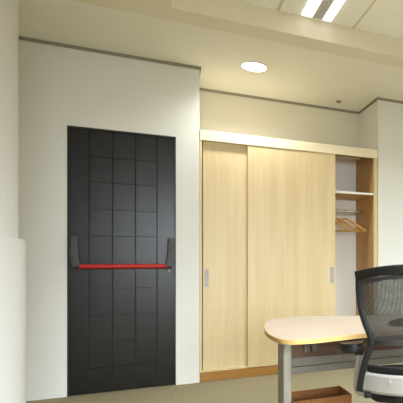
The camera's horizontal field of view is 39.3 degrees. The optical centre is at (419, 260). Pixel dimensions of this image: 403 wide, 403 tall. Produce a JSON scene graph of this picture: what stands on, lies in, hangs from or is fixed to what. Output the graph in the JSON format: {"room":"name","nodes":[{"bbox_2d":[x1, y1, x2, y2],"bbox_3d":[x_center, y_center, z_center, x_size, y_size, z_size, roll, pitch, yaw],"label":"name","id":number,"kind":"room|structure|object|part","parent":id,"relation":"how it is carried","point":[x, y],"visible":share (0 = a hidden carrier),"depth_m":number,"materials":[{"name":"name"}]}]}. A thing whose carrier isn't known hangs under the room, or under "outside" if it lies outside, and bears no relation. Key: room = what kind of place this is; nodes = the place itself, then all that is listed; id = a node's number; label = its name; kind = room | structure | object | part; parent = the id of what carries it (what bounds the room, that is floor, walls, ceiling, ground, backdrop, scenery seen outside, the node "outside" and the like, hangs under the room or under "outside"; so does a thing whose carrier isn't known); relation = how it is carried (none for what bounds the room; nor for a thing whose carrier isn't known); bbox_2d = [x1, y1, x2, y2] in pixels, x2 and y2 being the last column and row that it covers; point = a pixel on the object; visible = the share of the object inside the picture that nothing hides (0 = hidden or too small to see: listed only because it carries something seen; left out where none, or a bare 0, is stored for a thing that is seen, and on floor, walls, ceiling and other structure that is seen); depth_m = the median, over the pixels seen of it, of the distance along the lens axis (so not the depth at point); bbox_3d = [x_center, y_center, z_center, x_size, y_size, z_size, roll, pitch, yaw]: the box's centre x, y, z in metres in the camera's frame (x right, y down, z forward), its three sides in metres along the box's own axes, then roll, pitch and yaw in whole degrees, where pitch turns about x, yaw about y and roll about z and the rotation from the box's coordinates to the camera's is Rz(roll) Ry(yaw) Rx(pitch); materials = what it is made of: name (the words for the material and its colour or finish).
{"room":"office","nodes":[
{"label":"office","id":0,"kind":"room"},
{"bbox_2d":[0,0,25,402],"bbox_3d":[-2.468,-0.303,2.531,0.588,2.740,0.588,0,0,-28],"label":"wall column","id":1,"kind":"structure","parent":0,"point":[12,248],"depth_m":2.56,"materials":[{"name":"grey paint"}]},
{"bbox_2d":[19,40,199,400],"bbox_3d":[-3.338,-0.308,3.834,2.819,2.750,0.716,0,0,-28],"label":"wall","id":2,"kind":"structure","parent":0,"point":[60,87],"depth_m":3.73,"materials":[{"name":"white paint"}]},
{"bbox_2d":[19,36,200,69],"bbox_3d":[-3.165,-1.671,3.514,2.831,0.024,0.012,0,0,-28],"label":"trim","id":3,"kind":"structure","parent":2,"relation":"attached to","point":[20,37],"depth_m":3.84,"materials":[{"name":"beige"}]},
{"bbox_2d":[67,125,175,396],"bbox_3d":[-2.424,0.007,3.912,0.757,2.121,0.230,0,0,-28],"label":"door","id":4,"kind":"structure","parent":2,"relation":"in","point":[121,185],"depth_m":3.90,"materials":[{"name":"black metal"}]},
{"bbox_2d":[19,0,402,111],"bbox_3d":[0.178,-1.829,1.389,6.800,0.308,8.300,0,0,-28],"label":"ceiling","id":5,"kind":"structure","parent":0,"point":[294,73],"depth_m":3.73,"materials":[{"name":"white paint"}]},
{"bbox_2d":[240,61,267,71],"bbox_3d":[-1.439,-1.679,4.149,0.234,0.010,0.234,0,0,-28],"label":"recessed light","id":6,"kind":"object","parent":5,"relation":"in","point":[252,66],"visible":1,"depth_m":4.14,"materials":[{"name":"white plastic"}]},
{"bbox_2d":[379,97,402,103],"bbox_3d":[0.590,-1.671,5.469,2.302,0.024,0.012,0,0,-28],"label":"trim","id":7,"kind":"structure","parent":5,"relation":"attached to","point":[380,98],"depth_m":5.00,"materials":[{"name":"beige"}]},
{"bbox_2d":[26,363,402,402],"bbox_3d":[0.202,1.117,1.345,7.000,0.100,8.400,0,0,-28],"label":"floor","id":8,"kind":"structure","parent":0,"point":[255,389],"depth_m":3.88,"materials":[{"name":"carpet"}]},
{"bbox_2d":[200,130,377,381],"bbox_3d":[-1.306,-0.036,4.796,1.672,2.205,0.554,0,0,-28],"label":"wardrobe","id":9,"kind":"object","parent":8,"relation":"on","point":[271,248],"visible":0.84,"depth_m":4.45,"materials":[{"name":"brown wood"}]},
{"bbox_3d":[-1.917,-0.033,4.181,0.018,2.033,0.019,0,0,-28],"label":"panel","id":10,"kind":"part","parent":9,"relation":"part of","materials":[{"name":"brown wood"}]},
{"bbox_3d":[-1.885,0.159,4.224,0.030,0.152,0.005,0,0,-28],"label":"flush handle","id":11,"kind":"part","parent":9,"relation":"part of","materials":[{"name":"grey metal"}]},
{"bbox_3d":[-1.645,-0.058,4.360,0.612,2.046,0.018,0,0,-28],"label":"sliding door","id":12,"kind":"part","parent":9,"relation":"part of","materials":[{"name":"brown wood"}]},
{"bbox_3d":[-1.316,0.975,4.792,1.613,0.020,0.525,0,0,-28],"label":"panel","id":13,"kind":"part","parent":9,"relation":"part of","materials":[{"name":"brown wood"}]},
{"bbox_3d":[-1.308,-1.128,4.802,1.672,0.019,0.515,0,0,-28],"label":"panel","id":14,"kind":"part","parent":9,"relation":"part of","materials":[{"name":"brown wood"}]},
{"bbox_3d":[-1.208,-0.035,4.554,0.823,2.030,0.018,0,0,-28],"label":"sliding door","id":15,"kind":"part","parent":9,"relation":"part of","materials":[{"name":"brown wood"}]},
{"bbox_3d":[-0.871,0.146,4.719,0.034,0.158,0.005,0,0,-28],"label":"flush handle","id":16,"kind":"part","parent":9,"relation":"part of","materials":[{"name":"grey metal"}]},
{"bbox_2d":[335,220,349,230],"bbox_3d":[-0.954,-0.416,4.983,0.476,0.239,0.027,0,0,13],"label":"clothes hanger","id":17,"kind":"object","parent":9,"relation":"hanging from","point":[337,222],"visible":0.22,"depth_m":4.94,"materials":[{"name":"brown wood"}]},
{"bbox_2d":[335,209,357,231],"bbox_3d":[-0.874,-0.416,5.024,0.476,0.239,0.027,0,0,13],"label":"clothes hanger","id":18,"kind":"object","parent":9,"relation":"hanging from","point":[336,218],"visible":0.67,"depth_m":4.99,"materials":[{"name":"brown wood"}]},
{"bbox_3d":[-1.045,-0.518,4.935,0.999,0.025,0.025,0,0,-28],"label":"hanging rail","id":19,"kind":"part","parent":9,"relation":"part of","materials":[{"name":"silver metal"}]},
{"bbox_2d":[335,212,365,231],"bbox_3d":[-0.799,-0.416,5.064,0.476,0.239,0.026,0,0,10],"label":"clothes hanger","id":20,"kind":"object","parent":9,"relation":"hanging from","point":[344,218],"visible":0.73,"depth_m":5.04,"materials":[{"name":"brown wood"}]},
{"bbox_2d":[335,193,371,200],"bbox_3d":[-1.049,-0.680,4.943,0.998,0.018,0.505,0,0,-28],"label":"shelf","id":21,"kind":"object","parent":9,"relation":"attached to","point":[338,196],"depth_m":5.03,"materials":[{"name":"brown wood"}]},
{"bbox_3d":[-0.461,-0.033,4.939,0.041,2.033,0.019,0,0,-28],"label":"panel","id":22,"kind":"part","parent":9,"relation":"part of","materials":[{"name":"brown wood"}]},
{"bbox_2d":[291,386,351,402],"bbox_3d":[-0.586,0.917,2.757,0.330,0.299,0.210,0,0,-28],"label":"open box","id":23,"kind":"object","parent":8,"relation":"on","point":[335,394],"visible":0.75,"depth_m":2.81,"materials":[{"name":"wood"}]},
{"bbox_2d":[264,316,402,402],"bbox_3d":[-0.096,0.702,2.725,1.554,0.729,0.863,0,0,-28],"label":"desk","id":24,"kind":"object","parent":8,"relation":"on","point":[306,344],"visible":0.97,"depth_m":2.44,"materials":[{"name":"brown wood"}]},
{"bbox_3d":[-0.673,0.700,2.375,0.040,0.684,0.135,0,0,-28],"label":"leg","id":25,"kind":"part","parent":24,"relation":"part of","materials":[{"name":"grey metal"}]},
{"bbox_2d":[304,344,308,352],"bbox_3d":[-0.585,0.456,2.462,0.026,0.042,0.019,0,0,-28],"label":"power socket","id":26,"kind":"object","parent":24,"relation":"attached to","point":[306,346],"depth_m":2.45,"materials":[{"name":"grey plastic"}]},
{"bbox_2d":[311,344,316,351],"bbox_3d":[-0.550,0.456,2.481,0.026,0.042,0.019,0,0,-28],"label":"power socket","id":27,"kind":"object","parent":24,"relation":"attached to","point":[313,346],"depth_m":2.47,"materials":[{"name":"grey plastic"}]},
{"bbox_3d":[-0.087,0.463,2.744,1.340,0.209,0.018,0,0,-28],"label":"modesty panel","id":28,"kind":"part","parent":24,"relation":"part of","materials":[{"name":"brown wood"}]},
{"bbox_2d":[291,348,402,374],"bbox_3d":[-0.070,0.531,2.712,1.340,0.081,0.056,0,0,-28],"label":"cable tray","id":29,"kind":"object","parent":24,"relation":"on","point":[326,359],"depth_m":2.50,"materials":[{"name":"grey metal"}]},
{"bbox_2d":[338,264,402,402],"bbox_3d":[-0.029,0.542,2.279,0.674,1.050,0.605,0,0,-1],"label":"office chair","id":30,"kind":"object","parent":8,"relation":"on","point":[384,383],"visible":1,"depth_m":2.04,"materials":[{"name":"black plastic"}]},
{"bbox_3d":[-0.238,0.514,2.173,0.136,0.232,0.068,0,0,-18],"label":"arm post","id":31,"kind":"part","parent":30,"relation":"part of","materials":[{"name":"silver metal"}]},
{"bbox_3d":[-0.236,0.225,2.068,0.085,0.288,0.034,0,0,-1],"label":"frame","id":32,"kind":"part","parent":30,"relation":"part of","materials":[{"name":"black plastic"}]},
{"bbox_3d":[-0.027,0.052,2.026,0.509,0.072,0.096,0,0,-1],"label":"rail","id":33,"kind":"part","parent":30,"relation":"part of","materials":[{"name":"black plastic"}]},
{"bbox_3d":[-0.029,0.567,2.275,0.450,0.050,0.450,0,0,-1],"label":"seat","id":34,"kind":"part","parent":30,"relation":"part of","materials":[{"name":"white plastic"}]},
{"bbox_3d":[-0.027,0.355,2.062,0.387,0.028,0.092,0,0,-1],"label":"rail","id":35,"kind":"part","parent":30,"relation":"part of","materials":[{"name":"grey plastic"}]},
{"bbox_2d":[200,91,358,160],"bbox_3d":[-1.471,-0.308,5.117,1.679,2.750,0.163,0,0,-28],"label":"wall","id":36,"kind":"structure","parent":0,"point":[219,112],"depth_m":5.01,"materials":[{"name":"beige paint"}]},
{"bbox_2d":[200,70,358,113],"bbox_3d":[-1.306,-1.671,4.800,1.679,0.024,0.553,0,0,-28],"label":"trim","id":37,"kind":"structure","parent":36,"relation":"attached to","point":[201,89],"depth_m":5.00,"materials":[{"name":"beige"}]},
{"bbox_2d":[359,97,378,113],"bbox_3d":[-0.561,-1.671,5.174,0.012,0.024,0.553,0,0,-28],"label":"trim","id":38,"kind":"structure","parent":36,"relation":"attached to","point":[377,98],"depth_m":5.12,"materials":[{"name":"beige wood"}]},
{"bbox_2d":[237,0,402,39],"bbox_3d":[1.730,-1.904,1.225,4.200,0.157,6.575,0,0,-28],"label":"ceiling","id":39,"kind":"structure","parent":0,"point":[385,17],"depth_m":3.58,"materials":[{"name":"white paint"}]},
{"bbox_2d":[280,0,373,26],"bbox_3d":[-0.500,-1.816,3.082,0.555,0.016,1.150,0,0,-28],"label":"recessed light","id":40,"kind":"object","parent":39,"relation":"in","point":[346,12],"visible":1,"depth_m":3.45,"materials":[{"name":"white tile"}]},
{"bbox_2d":[277,0,376,28],"bbox_3d":[1.730,-1.828,1.225,4.200,0.016,6.575,0,0,-28],"label":"trim","id":41,"kind":"structure","parent":39,"relation":"attached to","point":[281,1],"depth_m":3.47,"materials":[{"name":"beige"}]},
{"bbox_2d":[359,100,402,310],"bbox_3d":[0.422,-0.308,5.792,2.302,2.750,0.716,0,0,-28],"label":"wall pier","id":42,"kind":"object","parent":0,"point":[381,123],"visible":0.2,"depth_m":5.01,"materials":[{"name":"white paint"}]}
]}

